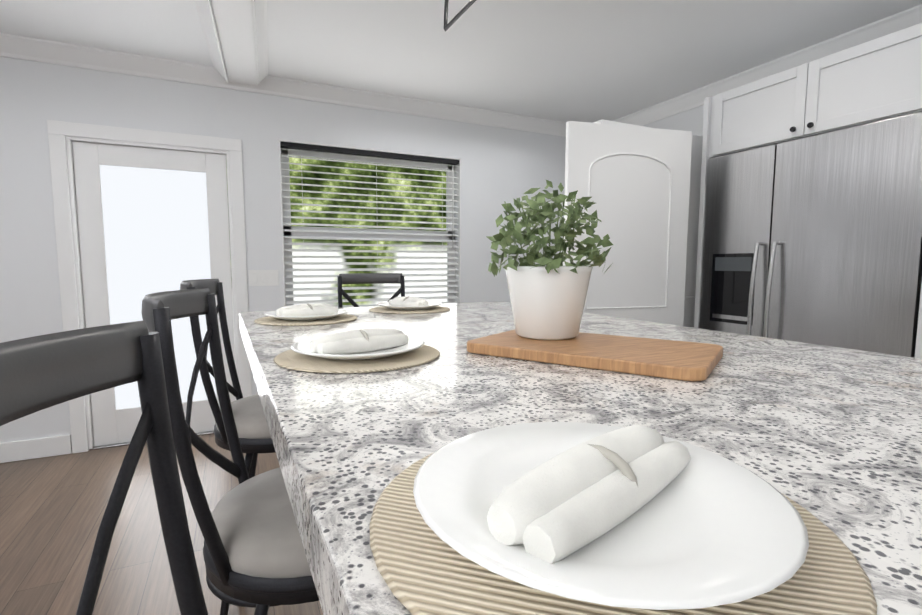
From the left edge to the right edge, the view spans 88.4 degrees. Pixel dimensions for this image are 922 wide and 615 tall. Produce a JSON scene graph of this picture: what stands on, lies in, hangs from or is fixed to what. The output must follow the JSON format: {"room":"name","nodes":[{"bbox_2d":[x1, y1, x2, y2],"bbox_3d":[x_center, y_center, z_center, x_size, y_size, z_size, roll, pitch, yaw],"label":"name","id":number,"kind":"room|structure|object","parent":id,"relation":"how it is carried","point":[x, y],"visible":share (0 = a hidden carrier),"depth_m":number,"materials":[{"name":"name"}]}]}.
{"room":"kitchen","nodes":[
{"label":"kitchen","id":0,"kind":"room"},
{"bbox_2d":[0,434,322,614],"bbox_3d":[-0.662,1.214,0.995,7.500,0.060,5.950,-2,6,-25],"label":"floor","id":1,"kind":"structure","parent":0,"point":[52,509],"depth_m":2.21,"materials":[{"name":"brown wood"}]},
{"bbox_2d":[0,321,207,614],"bbox_3d":[-0.065,0.629,0.409,0.513,1.220,0.484,-2,6,-25],"label":"stool","id":2,"kind":"object","parent":1,"relation":"on","point":[40,372],"visible":1,"depth_m":0.41,"materials":[{"name":"metal"}]},
{"bbox_2d":[180,279,278,614],"bbox_3d":[-0.616,0.518,1.593,0.513,1.220,0.484,-2,6,-25],"label":"stool","id":3,"kind":"object","parent":1,"relation":"on","point":[254,436],"visible":0.42,"depth_m":1.43,"materials":[{"name":"fabric"}]},
{"bbox_2d":[141,288,318,614],"bbox_3d":[-0.313,0.576,0.976,0.513,1.220,0.484,-2,6,-25],"label":"stool","id":4,"kind":"object","parent":1,"relation":"on","point":[253,550],"visible":0.62,"depth_m":0.80,"materials":[{"name":"fabric"}]},
{"bbox_2d":[337,273,404,307],"bbox_3d":[-0.403,0.444,2.386,0.483,1.220,0.512,-2,6,-25],"label":"stool","id":5,"kind":"object","parent":1,"relation":"on","point":[371,278],"visible":0.06,"depth_m":2.55,"materials":[{"name":"metal"}]},
{"bbox_2d":[239,302,921,614],"bbox_3d":[0.155,0.623,1.184,1.233,1.085,2.168,-2,6,-25],"label":"kitchen island","id":6,"kind":"object","parent":1,"relation":"on","point":[830,437],"visible":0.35,"depth_m":0.58,"materials":[{"name":"white stone"}]},
{"bbox_2d":[254,304,357,325],"bbox_3d":[-0.508,0.013,1.567,0.326,0.054,0.326,-2,6,-25],"label":"place setting","id":7,"kind":"object","parent":6,"relation":"on","point":[308,314],"visible":0.98,"depth_m":1.51,"materials":[{"name":"white ceramic"}]},
{"bbox_2d":[274,328,439,373],"bbox_3d":[-0.206,0.070,0.960,0.326,0.054,0.326,-2,6,-25],"label":"place setting","id":8,"kind":"object","parent":6,"relation":"on","point":[369,350],"visible":1,"depth_m":0.90,"materials":[{"name":"white ceramic"}]},
{"bbox_2d":[369,296,449,313],"bbox_3d":[-0.206,-0.018,1.909,0.326,0.054,0.326,-2,6,-25],"label":"place setting","id":9,"kind":"object","parent":6,"relation":"on","point":[406,305],"visible":1,"depth_m":1.84,"materials":[{"name":"white ceramic"}]},
{"bbox_2d":[467,329,722,380],"bbox_3d":[0.269,0.085,0.983,0.460,0.022,0.280,4,6,34],"label":"cutting board","id":10,"kind":"object","parent":6,"relation":"on","point":[680,360],"visible":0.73,"depth_m":0.90,"materials":[{"name":"brown wood"}]},
{"bbox_2d":[486,180,612,339],"bbox_3d":[0.195,-0.109,1.060,0.284,0.347,0.273,-2,6,-25],"label":"potted plant","id":11,"kind":"object","parent":10,"relation":"on","point":[548,301],"visible":1,"depth_m":1.00,"materials":[{"name":"green plant"}]},
{"bbox_2d":[369,422,876,614],"bbox_3d":[0.097,0.127,0.354,0.326,0.054,0.326,-2,6,-25],"label":"place setting","id":12,"kind":"object","parent":6,"relation":"on","point":[557,518],"visible":1,"depth_m":0.29,"materials":[{"name":"white ceramic"}]},
{"bbox_2d":[694,23,921,358],"bbox_3d":[2.045,-0.098,2.606,0.827,2.260,1.119,-2,6,-25],"label":"cabinet","id":13,"kind":"object","parent":1,"relation":"on","point":[876,80],"visible":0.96,"depth_m":2.29,"materials":[{"name":"white paint"}]},
{"bbox_2d":[699,112,921,357],"bbox_3d":[2.012,0.084,2.618,0.856,1.895,1.020,-2,6,-25],"label":"refrigerator","id":14,"kind":"object","parent":1,"relation":"on","point":[816,239],"visible":0.69,"depth_m":2.30,"materials":[{"name":"grey metal"}]},
{"bbox_2d":[0,56,565,447],"bbox_3d":[-1.902,-0.365,3.480,7.200,2.620,0.150,-2,6,-25],"label":"wall","id":15,"kind":"structure","parent":0,"point":[499,166],"depth_m":3.43,"materials":[{"name":"white paint"}]},
{"bbox_2d":[0,434,71,462],"bbox_3d":[-3.865,0.967,2.579,2.780,0.130,0.016,-2,6,-25],"label":"baseboard","id":16,"kind":"structure","parent":15,"relation":"attached to","point":[20,450],"depth_m":3.08,"materials":[{"name":"white paint"}]},
{"bbox_2d":[47,120,251,452],"bbox_3d":[-2.133,-0.128,3.381,1.110,2.165,0.170,-2,6,-25],"label":"door","id":17,"kind":"structure","parent":15,"relation":"attached to","point":[152,216],"depth_m":3.29,"materials":[{"name":"white paint"}]},
{"bbox_2d":[140,0,275,91],"bbox_3d":[-0.533,-1.382,0.803,0.695,0.095,5.430,-2,6,-25],"label":"crown molding","id":18,"kind":"structure","parent":15,"relation":"attached to","point":[217,73],"depth_m":3.11,"materials":[{"name":"white paint"}]},
{"bbox_2d":[248,270,278,285],"bbox_3d":[-1.498,-0.223,3.596,0.209,0.116,0.011,-2,6,-25],"label":"switch plate","id":19,"kind":"object","parent":15,"relation":"attached to","point":[263,278],"visible":1,"depth_m":3.59,"materials":[{"name":"white plastic"}]},
{"bbox_2d":[0,33,565,136],"bbox_3d":[-1.845,-1.606,3.247,7.200,0.105,0.110,-2,6,-25],"label":"crown molding","id":20,"kind":"structure","parent":15,"relation":"attached to","point":[52,52],"depth_m":3.56,"materials":[{"name":"white paint"}]},
{"bbox_2d":[279,139,460,306],"bbox_3d":[-0.712,-0.604,4.008,1.560,1.400,0.180,-2,6,-25],"label":"window","id":21,"kind":"structure","parent":15,"relation":"in","point":[365,160],"depth_m":4.02,"materials":[{"name":"white paint"}]},
{"bbox_2d":[280,141,458,307],"bbox_3d":[-0.705,-0.611,3.991,1.510,1.358,0.064,-2,6,-25],"label":"window blind","id":22,"kind":"object","parent":21,"relation":"attached to","point":[290,146],"visible":0.71,"depth_m":3.95,"materials":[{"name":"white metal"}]},
{"bbox_2d":[0,0,921,122],"bbox_3d":[-0.659,-1.454,0.746,7.500,0.060,5.950,-2,6,-25],"label":"ceiling","id":23,"kind":"structure","parent":0,"point":[591,61],"depth_m":2.87,"materials":[{"name":"white paint"}]},
{"bbox_2d":[211,0,257,84],"bbox_3d":[-0.464,-1.385,0.674,0.190,0.065,5.930,-2,6,-22],"label":"ceiling beam","id":24,"kind":"structure","parent":23,"relation":"attached to","point":[234,21],"depth_m":2.71,"materials":[{"name":"white paint"}]},
{"bbox_2d":[444,0,475,31],"bbox_3d":[0.161,-1.162,1.146,0.142,0.594,1.011,-2,6,-25],"label":"pendant light","id":25,"kind":"object","parent":23,"relation":"hanging from","point":[457,16],"visible":1,"depth_m":1.57,"materials":[{"name":"black metal"}]},
{"bbox_2d":[594,119,702,327],"bbox_3d":[1.401,-0.059,3.180,1.503,2.075,0.280,-2,6,-25],"label":"wall","id":26,"kind":"structure","parent":0,"point":[693,220],"depth_m":3.02,"materials":[{"name":"white paint"}]},
{"bbox_2d":[563,121,691,325],"bbox_3d":[0.939,-0.004,2.757,0.776,2.018,0.220,-2,6,-25],"label":"door","id":27,"kind":"structure","parent":26,"relation":"attached to","point":[633,182],"depth_m":2.68,"materials":[{"name":"white paint"}]},
{"bbox_2d":[643,105,703,135],"bbox_3d":[2.660,-0.262,2.438,0.150,2.620,5.950,-2,6,-25],"label":"wall","id":28,"kind":"structure","parent":0,"point":[692,120],"depth_m":3.88,"materials":[{"name":"white paint"}]},
{"bbox_2d":[613,4,921,125],"bbox_3d":[2.554,-1.509,2.260,0.095,0.105,5.430,-2,6,-25],"label":"crown molding","id":29,"kind":"structure","parent":28,"relation":"attached to","point":[910,17],"depth_m":3.14,"materials":[{"name":"white paint"}]},
{"label":"outside","id":30,"kind":"structure","parent":0,"visible":0},
{"bbox_2d":[226,156,446,349],"bbox_3d":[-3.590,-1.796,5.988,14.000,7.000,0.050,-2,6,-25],"label":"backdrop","id":31,"kind":"structure","parent":30,"point":[360,191],"depth_m":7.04,"materials":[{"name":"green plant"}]}
]}

